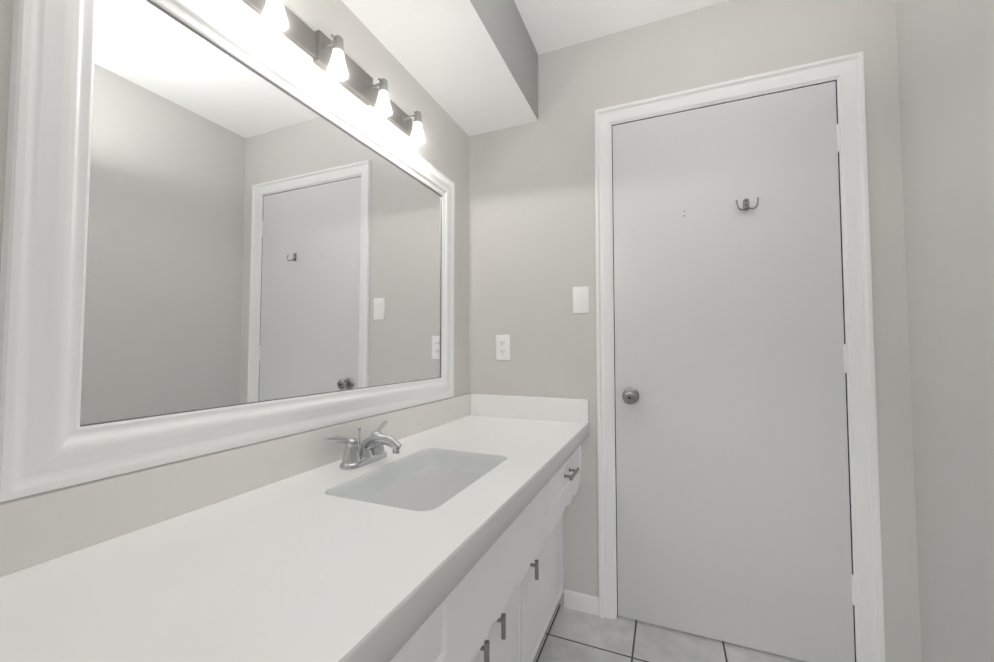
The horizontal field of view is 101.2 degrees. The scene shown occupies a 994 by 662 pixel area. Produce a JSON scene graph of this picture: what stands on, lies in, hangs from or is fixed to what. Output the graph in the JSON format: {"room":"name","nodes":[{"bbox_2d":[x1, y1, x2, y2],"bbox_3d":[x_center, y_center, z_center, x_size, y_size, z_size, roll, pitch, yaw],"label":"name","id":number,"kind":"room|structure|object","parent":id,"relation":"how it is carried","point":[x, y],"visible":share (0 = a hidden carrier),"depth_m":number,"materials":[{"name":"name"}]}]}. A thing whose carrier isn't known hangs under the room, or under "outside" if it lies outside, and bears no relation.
{"room":"bathroom","nodes":[
{"label":"bathroom","id":0,"kind":"room"},
{"bbox_2d":[0,0,468,501],"bbox_3d":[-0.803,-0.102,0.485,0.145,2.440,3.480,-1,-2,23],"label":"mirror","id":1,"kind":"object","parent":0,"point":[225,227],"depth_m":0.84,"materials":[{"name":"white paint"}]},
{"bbox_2d":[242,0,424,143],"bbox_3d":[-0.412,-0.749,1.194,0.102,0.130,0.680,-1,-2,23],"label":"sconce","id":2,"kind":"object","parent":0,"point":[332,59],"visible":1,"depth_m":1.11,"materials":[{"name":"silver metal"}]},
{"bbox_2d":[514,0,727,54],"bbox_3d":[-0.015,-1.383,0.208,1.852,0.100,3.480,-1,-2,23],"label":"ceiling","id":3,"kind":"structure","parent":0,"point":[551,25],"depth_m":1.66,"materials":[{"name":"white paint"}]},
{"bbox_2d":[341,0,537,135],"bbox_3d":[-0.303,-1.141,1.145,0.352,0.310,1.715,-1,-2,23],"label":"ceiling soffit","id":4,"kind":"structure","parent":3,"relation":"attached to","point":[470,67],"depth_m":1.48,"materials":[{"name":"grey paint"}]},
{"bbox_2d":[534,604,805,661],"bbox_3d":[-0.015,1.155,0.108,1.852,0.100,3.480,-1,-2,23],"label":"floor","id":5,"kind":"structure","parent":0,"point":[571,635],"depth_m":1.51,"materials":[{"name":"tile"}]},
{"bbox_2d":[384,433,588,661],"bbox_3d":[-0.199,0.780,1.031,0.570,0.722,1.700,-1,-2,23],"label":"bathroom vanity","id":6,"kind":"object","parent":5,"relation":"on","point":[503,609],"depth_m":1.03,"materials":[{"name":"white wood"}]},
{"bbox_2d":[0,413,587,661],"bbox_3d":[-0.200,0.390,1.047,0.567,0.058,1.700,-1,-2,23],"label":"countertop","id":7,"kind":"structure","parent":6,"relation":"on","point":[276,570],"depth_m":0.59,"materials":[{"name":"white stone"}]},
{"bbox_2d":[324,421,401,469],"bbox_3d":[-0.327,0.315,1.122,0.149,0.096,0.252,-1,-2,23],"label":"faucet","id":8,"kind":"object","parent":7,"relation":"on","point":[369,450],"visible":1,"depth_m":1.10,"materials":[{"name":"silver metal"}]},
{"bbox_2d":[312,445,511,512],"bbox_3d":[-0.176,0.426,1.041,0.285,0.131,0.445,-1,-2,23],"label":"sink","id":9,"kind":"object","parent":7,"relation":"in","point":[424,478],"depth_m":1.12,"materials":[{"name":"white ceramic"}]},
{"bbox_2d":[468,0,921,661],"bbox_3d":[0.631,-0.053,1.708,1.612,2.440,0.120,-1,-2,23],"label":"wall","id":10,"kind":"structure","parent":0,"point":[532,224],"depth_m":1.72,"materials":[{"name":"paint"}]},
{"bbox_2d":[496,335,509,359],"bbox_3d":[0.027,0.076,1.884,0.070,0.115,0.007,-1,-2,23],"label":"electrical outlet plate","id":11,"kind":"object","parent":10,"relation":"attached to","point":[502,347],"visible":1,"depth_m":1.88,"materials":[{"name":"white plastic"}]},
{"bbox_2d":[573,286,588,313],"bbox_3d":[0.358,-0.134,1.752,0.070,0.115,0.012,-1,-2,23],"label":"switch plate","id":12,"kind":"object","parent":10,"relation":"attached to","point":[580,299],"visible":1,"depth_m":1.75,"materials":[{"name":"white plastic"}]},
{"bbox_2d":[564,590,598,615],"bbox_3d":[-0.015,1.071,0.111,1.612,0.068,3.240,-1,-2,23],"label":"baseboard","id":13,"kind":"structure","parent":10,"relation":"attached to","point":[582,602],"depth_m":1.70,"materials":[{"name":"white paint"}]},
{"bbox_2d":[612,81,856,661],"bbox_3d":[0.841,0.135,1.532,0.773,2.030,0.105,-1,-2,23],"label":"door","id":14,"kind":"structure","parent":10,"relation":"in","point":[732,469],"depth_m":1.53,"materials":[{"name":"paint"}]},
{"bbox_2d":[594,51,885,661],"bbox_3d":[0.862,0.106,1.594,0.909,2.112,0.142,-1,-2,23],"label":"door frame","id":15,"kind":"structure","parent":10,"relation":"attached to","point":[848,70],"depth_m":1.41,"materials":[{"name":"white paint"}]},
{"bbox_2d":[896,0,993,661],"bbox_3d":[0.785,-0.128,-0.175,0.120,2.440,3.480,-1,-2,23],"label":"wall","id":16,"kind":"structure","parent":0,"point":[946,68],"depth_m":1.14,"materials":[{"name":"paint"}]}
]}

